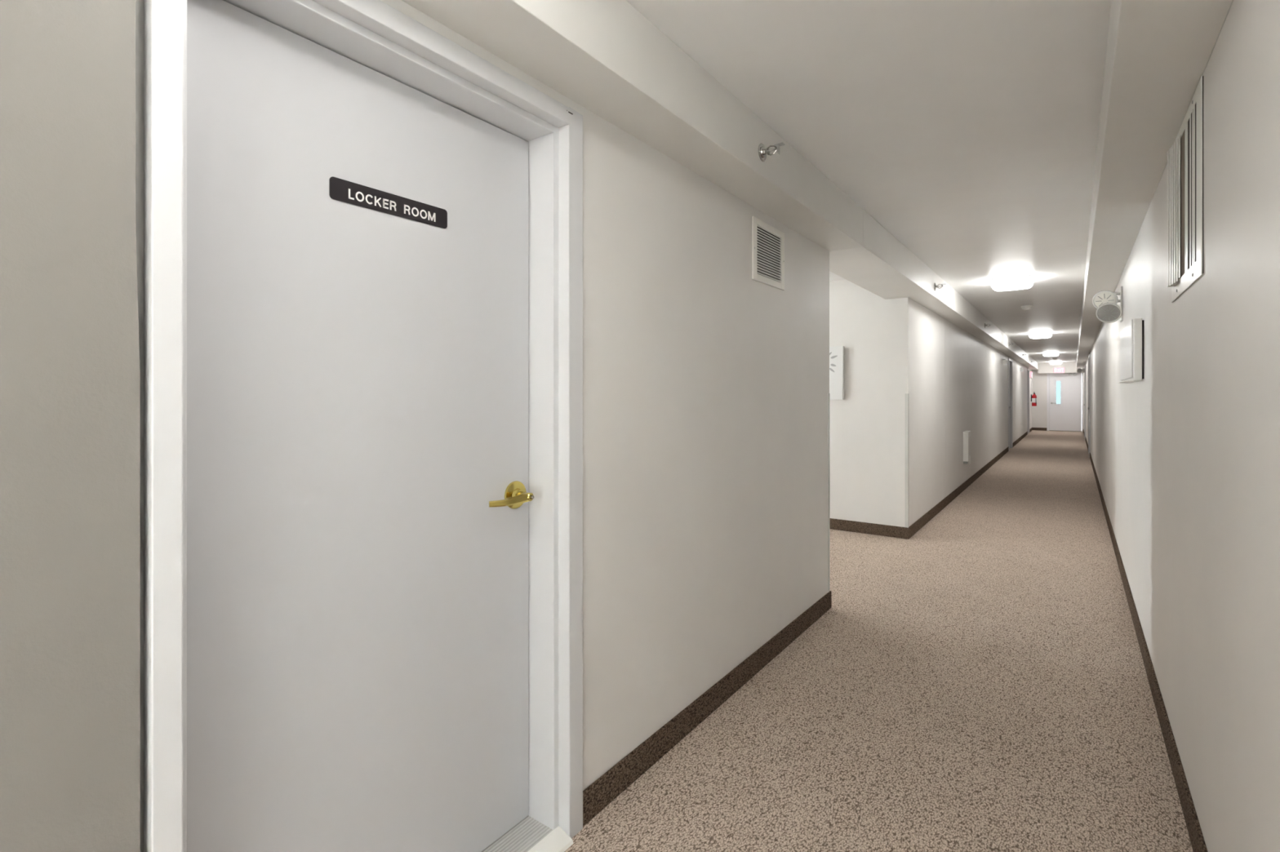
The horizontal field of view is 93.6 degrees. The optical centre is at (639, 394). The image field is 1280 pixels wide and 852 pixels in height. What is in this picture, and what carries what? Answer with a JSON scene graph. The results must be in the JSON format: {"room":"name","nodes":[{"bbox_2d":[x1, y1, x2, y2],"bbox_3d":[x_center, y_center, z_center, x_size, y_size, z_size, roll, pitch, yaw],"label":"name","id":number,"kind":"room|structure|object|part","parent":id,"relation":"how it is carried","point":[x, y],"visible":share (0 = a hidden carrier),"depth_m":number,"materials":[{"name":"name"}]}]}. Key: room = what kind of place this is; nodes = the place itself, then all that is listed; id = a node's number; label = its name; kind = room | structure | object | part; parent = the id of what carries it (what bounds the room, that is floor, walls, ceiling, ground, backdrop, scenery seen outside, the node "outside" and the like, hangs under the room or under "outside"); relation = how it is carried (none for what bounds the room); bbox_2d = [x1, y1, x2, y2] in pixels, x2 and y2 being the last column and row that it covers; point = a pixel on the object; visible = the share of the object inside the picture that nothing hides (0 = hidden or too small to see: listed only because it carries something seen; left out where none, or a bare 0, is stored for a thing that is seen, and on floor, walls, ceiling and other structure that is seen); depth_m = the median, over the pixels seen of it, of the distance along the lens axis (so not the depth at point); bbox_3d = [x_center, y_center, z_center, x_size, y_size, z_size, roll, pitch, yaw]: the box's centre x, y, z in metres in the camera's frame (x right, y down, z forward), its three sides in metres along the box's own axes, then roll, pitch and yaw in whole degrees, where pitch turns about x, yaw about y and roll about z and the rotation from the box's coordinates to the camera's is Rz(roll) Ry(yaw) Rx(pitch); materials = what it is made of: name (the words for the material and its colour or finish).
{"room":"building corridor","nodes":[
{"label":"building corridor","id":0,"kind":"room"},
{"bbox_2d":[0,0,829,851],"bbox_3d":[-0.544,0.102,1.597,0.400,2.335,5.156,0,0,36],"label":"wall","id":1,"kind":"structure","parent":0,"point":[706,383],"depth_m":1.68,"materials":[{"name":"beige paint"}]},
{"bbox_2d":[143,0,582,851],"bbox_3d":[-0.534,0.226,1.398,0.209,2.087,1.014,0,0,36],"label":"door","id":2,"kind":"structure","parent":1,"relation":"in","point":[363,427],"depth_m":1.34,"materials":[{"name":"paint"}]},
{"bbox_2d":[328,177,447,228],"bbox_3d":[-0.583,-0.448,1.421,0.003,0.049,0.301,0,0,36],"label":"door sign","id":3,"kind":"object","parent":2,"relation":"attached to","point":[341,190],"visible":1,"depth_m":1.40,"materials":[{"name":"black plastic"}]},
{"bbox_3d":[-0.350,0.291,1.650,0.022,0.025,0.142,0,0,43],"label":"lever","id":4,"kind":"part","parent":2,"relation":"part of","materials":[{"name":"gold metal"}]},
{"bbox_3d":[-0.333,0.290,1.713,0.067,0.080,0.080,0,0,36],"label":"handle","id":5,"kind":"part","parent":2,"relation":"part of","materials":[{"name":"gold metal"}]},
{"bbox_2d":[582,591,831,826],"bbox_3d":[0.481,1.220,2.670,0.010,0.100,2.237,0,0,36],"label":"baseboard","id":6,"kind":"structure","parent":1,"relation":"attached to","point":[599,794],"depth_m":2.23,"materials":[{"name":"carpet"}]},
{"bbox_2d":[751,216,784,290],"bbox_3d":[0.614,-0.659,2.853,0.010,0.285,0.360,0,0,36],"label":"air vent","id":7,"kind":"object","parent":1,"relation":"in","point":[767,247],"visible":1,"depth_m":2.84,"materials":[{"name":"white metal"}]},
{"bbox_2d":[827,393,830,591],"bbox_3d":[1.110,0.582,3.570,0.026,1.174,0.026,0,0,36],"label":"guard","id":8,"kind":"object","parent":1,"relation":"attached to","point":[828,394],"visible":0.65,"depth_m":3.56,"materials":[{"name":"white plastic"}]},
{"bbox_2d":[829,280,889,525],"bbox_3d":[0.575,0.102,6.636,4.175,2.335,0.140,0,0,36],"label":"wall","id":9,"kind":"structure","parent":0,"point":[860,318],"depth_m":5.50,"materials":[{"name":"beige paint"}]},
{"bbox_2d":[829,346,844,399],"bbox_3d":[1.644,-0.202,5.753,0.603,0.508,0.043,0,0,36],"label":"picture","id":10,"kind":"object","parent":9,"relation":"attached to","point":[837,353],"visible":0.21,"depth_m":5.59,"materials":[{"name":"white"}]},
{"bbox_2d":[830,518,907,539],"bbox_3d":[0.592,1.220,6.531,4.325,0.100,0.010,0,0,36],"label":"baseboard","id":11,"kind":"structure","parent":9,"relation":"attached to","point":[900,532],"depth_m":5.45,"materials":[{"name":"carpet"}]},
{"bbox_2d":[626,0,1111,363],"bbox_3d":[3.361,-1.125,10.396,7.900,0.120,30.200,0,0,36],"label":"ceiling","id":12,"kind":"structure","parent":0,"point":[966,130],"depth_m":2.28,"materials":[{"name":"paint"}]},
{"bbox_2d":[990,275,1033,291],"bbox_3d":[3.454,-1.020,5.585,0.332,0.089,0.332,0,0,36],"label":"ceiling light","id":13,"kind":"object","parent":12,"relation":"attached to","point":[1019,282],"visible":1,"depth_m":5.48,"materials":[{"name":"white plastic"}]},
{"bbox_3d":[3.454,-1.059,5.585,0.310,0.012,0.310,0,0,36],"label":"plate","id":14,"kind":"part","parent":13,"relation":"part of","materials":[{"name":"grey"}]},
{"bbox_2d":[1020,305,1032,310],"bbox_3d":[4.675,-1.040,7.268,0.128,0.050,0.128,0,0,36],"label":"smoke detector","id":15,"kind":"object","parent":12,"relation":"attached to","point":[1025,307],"visible":1,"depth_m":7.23,"materials":[{"name":"white plastic"}]},
{"bbox_2d":[1028,332,1052,338],"bbox_3d":[6.987,-1.020,10.495,0.332,0.089,0.332,0,0,36],"label":"ceiling light","id":16,"kind":"object","parent":12,"relation":"attached to","point":[1038,335],"visible":1,"depth_m":10.38,"materials":[{"name":"white plastic"}]},
{"bbox_2d":[1043,352,1058,356],"bbox_3d":[10.611,-1.020,15.526,0.332,0.089,0.332,0,0,36],"label":"ceiling light","id":17,"kind":"object","parent":12,"relation":"attached to","point":[1045,354],"visible":1,"depth_m":15.41,"materials":[{"name":"white plastic"}]},
{"bbox_2d":[1049,361,1062,364],"bbox_3d":[13.651,-1.020,19.745,0.332,0.089,0.332,0,0,36],"label":"ceiling light","id":18,"kind":"object","parent":12,"relation":"attached to","point":[1051,362],"visible":1,"depth_m":19.63,"materials":[{"name":"white plastic"}]},
{"bbox_2d":[564,430,1193,851],"bbox_3d":[3.361,1.330,10.396,7.900,0.120,30.200,0,0,36],"label":"floor","id":19,"kind":"structure","parent":0,"point":[976,681],"depth_m":2.36,"materials":[{"name":"carpet"}]},
{"bbox_2d":[889,297,1031,527],"bbox_3d":[7.961,0.102,13.275,0.250,2.335,19.550,0,0,36],"label":"wall","id":20,"kind":"structure","parent":0,"point":[956,383],"depth_m":6.50,"materials":[{"name":"beige paint"}]},
{"bbox_2d":[401,0,1038,369],"bbox_3d":[5.946,-0.957,10.260,0.385,0.217,26.800,0,0,36],"label":"ceiling soffit","id":21,"kind":"structure","parent":20,"relation":"attached to","point":[604,56],"depth_m":1.95,"materials":[{"name":"paint"}]},
{"bbox_2d":[758,142,785,162],"bbox_3d":[0.510,-0.937,2.307,0.090,0.070,0.070,0,0,36],"label":"sprinkler","id":22,"kind":"object","parent":21,"relation":"attached to","point":[762,151],"visible":1,"depth_m":2.31,"materials":[{"name":"silver metal"}]},
{"bbox_2d":[933,283,946,290],"bbox_3d":[2.608,-0.937,5.220,0.090,0.070,0.070,0,0,36],"label":"sprinkler","id":23,"kind":"object","parent":21,"relation":"attached to","point":[935,286],"visible":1,"depth_m":5.22,"materials":[{"name":"silver metal"}]},
{"bbox_2d":[905,393,908,527],"bbox_3d":[2.347,0.582,5.286,0.026,1.174,0.026,0,0,36],"label":"guard","id":24,"kind":"object","parent":20,"relation":"attached to","point":[906,394],"visible":1,"depth_m":5.27,"materials":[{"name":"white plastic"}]},
{"bbox_2d":[907,446,1008,539],"bbox_3d":[5.276,1.220,9.325,0.010,0.100,10.020,0,0,36],"label":"baseboard","id":25,"kind":"structure","parent":20,"relation":"attached to","point":[922,522],"depth_m":6.86,"materials":[{"name":"carpet"}]},
{"bbox_2d":[963,431,971,464],"bbox_3d":[4.367,0.707,8.020,0.062,0.423,0.320,0,0,36],"label":"wall box","id":26,"kind":"object","parent":20,"relation":"attached to","point":[966,434],"visible":1,"depth_m":7.89,"materials":[{"name":"white plastic"}]},
{"bbox_2d":[1002,359,1007,364],"bbox_3d":[7.496,-0.672,12.352,0.075,0.105,0.014,0,0,36],"label":"sign","id":27,"kind":"object","parent":20,"relation":"attached to","point":[1004,361],"visible":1,"depth_m":12.35,"materials":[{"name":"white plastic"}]},
{"bbox_2d":[1008,357,1012,448],"bbox_3d":[8.470,0.225,13.827,0.150,2.090,1.000,0,0,36],"label":"door","id":28,"kind":"structure","parent":20,"relation":"in","point":[1010,360],"depth_m":14.16,"materials":[{"name":"paint"}]},
{"bbox_2d":[1012,431,1027,447],"bbox_3d":[10.498,1.220,16.575,0.010,0.100,5.810,0,0,36],"label":"baseboard","id":29,"kind":"structure","parent":20,"relation":"attached to","point":[1023,436],"depth_m":16.00,"materials":[{"name":"carpet"}]},
{"bbox_2d":[1026,368,1029,432],"bbox_3d":[12.462,0.225,19.369,0.150,2.090,1.000,0,0,36],"label":"door","id":30,"kind":"structure","parent":20,"relation":"in","point":[1028,369],"depth_m":19.70,"materials":[{"name":"paint"}]},
{"bbox_2d":[1031,369,1047,431],"bbox_3d":[14.410,0.102,20.769,1.655,2.335,0.150,0,0,36],"label":"wall","id":31,"kind":"structure","parent":0,"point":[1039,381],"depth_m":21.00,"materials":[{"name":"beige paint"}]},
{"bbox_2d":[1031,392,1036,406],"bbox_3d":[13.482,0.159,20.583,0.166,0.502,0.181,0,0,36],"label":"fire extinguisher","id":32,"kind":"object","parent":31,"relation":"attached to","point":[1033,397],"visible":1,"depth_m":20.54,"materials":[{"name":"red metal"}]},
{"bbox_2d":[1032,427,1046,431],"bbox_3d":[13.954,1.220,21.000,0.425,0.100,0.010,0,0,36],"label":"baseboard","id":33,"kind":"structure","parent":31,"relation":"attached to","point":[1033,428],"depth_m":20.98,"materials":[{"name":"carpet"}]},
{"bbox_2d":[1038,362,1083,373],"bbox_3d":[14.373,-0.892,20.550,1.260,0.345,0.250,0,0,36],"label":"trim","id":34,"kind":"structure","parent":31,"relation":"attached to","point":[1070,367],"depth_m":20.51,"materials":[{"name":"paint"}]},
{"bbox_2d":[1053,367,1065,373],"bbox_3d":[14.252,-0.810,20.443,0.320,0.190,0.064,0,0,36],"label":"exit sign","id":35,"kind":"object","parent":34,"relation":"attached to","point":[1055,370],"visible":1,"depth_m":20.42,"materials":[{"name":"white plastic"}]},
{"bbox_2d":[1047,373,1083,431],"bbox_3d":[14.532,0.230,20.565,1.012,2.080,0.299,0,0,36],"label":"door","id":36,"kind":"structure","parent":31,"relation":"in","point":[1064,390],"depth_m":20.58,"materials":[{"name":"paint"}]},
{"bbox_3d":[14.401,-0.055,20.692,0.170,0.830,0.010,0,0,36],"label":"pane frame","id":37,"kind":"part","parent":36,"relation":"part of","materials":[{"name":"paint"}]},
{"bbox_3d":[14.415,-0.055,20.712,0.130,0.790,0.006,0,0,36],"label":"pane","id":38,"kind":"part","parent":36,"relation":"part of","materials":[{"name":"clear glass"}]},
{"bbox_2d":[1083,0,1279,851],"bbox_3d":[6.387,0.102,8.216,0.200,2.335,29.600,0,0,36],"label":"wall","id":39,"kind":"structure","parent":0,"point":[1185,456],"depth_m":1.41,"materials":[{"name":"beige paint"}]},
{"bbox_2d":[1076,368,1084,373],"bbox_3d":[13.661,-0.719,18.569,0.301,0.155,0.152,0,0,-23],"label":"emergency light","id":40,"kind":"object","parent":39,"relation":"attached to","point":[1079,370],"visible":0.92,"depth_m":18.51,"materials":[{"name":"white plastic"}]},
{"bbox_2d":[1084,364,1085,438],"bbox_3d":[12.559,0.225,16.896,0.150,2.090,1.000,0,0,36],"label":"door","id":41,"kind":"structure","parent":39,"relation":"in","point":[1085,364],"depth_m":16.56,"materials":[{"name":"paint"}]},
{"bbox_2d":[1087,353,1090,457],"bbox_3d":[9.345,0.225,12.433,0.150,2.090,1.000,0,0,36],"label":"door","id":42,"kind":"structure","parent":39,"relation":"in","point":[1089,355],"depth_m":12.06,"materials":[{"name":"paint"}]},
{"bbox_2d":[1092,286,1122,323],"bbox_3d":[3.278,-0.622,4.217,0.171,0.257,0.244,0,0,36],"label":"emergency light","id":43,"kind":"object","parent":39,"relation":"attached to","point":[1108,311],"visible":1,"depth_m":4.16,"materials":[{"name":"white plastic"}]},
{"bbox_3d":[3.324,-0.655,4.213,0.113,0.128,0.051,0,0,-28],"label":"arm","id":44,"kind":"part","parent":43,"relation":"part of","materials":[{"name":"white plastic"}]},
{"bbox_3d":[3.379,-0.630,4.221,0.012,0.240,0.120,0,0,36],"label":"plate","id":45,"kind":"part","parent":43,"relation":"part of","materials":[{"name":"white plastic"}]},
{"bbox_2d":[1117,318,1144,383],"bbox_3d":[2.666,-0.217,3.275,0.062,0.305,0.830,0,0,36],"label":"upper cabinet","id":46,"kind":"object","parent":39,"relation":"attached to","point":[1132,336],"visible":1,"depth_m":2.95,"materials":[{"name":"white metal"}]},
{"bbox_3d":[2.656,-0.225,3.285,0.009,0.285,0.824,0,0,36],"label":"cabinet door","id":47,"kind":"part","parent":46,"relation":"part of","materials":[{"name":"white"}]},
{"bbox_2d":[1089,453,1208,851],"bbox_3d":[3.333,1.220,4.156,0.010,0.100,19.440,0,0,36],"label":"baseboard","id":48,"kind":"structure","parent":39,"relation":"attached to","point":[1195,833],"depth_m":2.21,"materials":[{"name":"carpet"}]},
{"bbox_2d":[1076,0,1233,368],"bbox_3d":[5.847,-0.957,7.805,0.196,0.217,28.300,0,0,36],"label":"ceiling soffit","id":49,"kind":"structure","parent":39,"relation":"attached to","point":[1158,52],"depth_m":1.83,"materials":[{"name":"paint"}]},
{"bbox_2d":[1167,75,1203,302],"bbox_3d":[1.655,-0.580,1.838,0.024,0.528,0.593,0,0,36],"label":"air vent","id":50,"kind":"object","parent":39,"relation":"in","point":[1185,156],"visible":1,"depth_m":1.81,"materials":[{"name":"white metal"}]}
]}

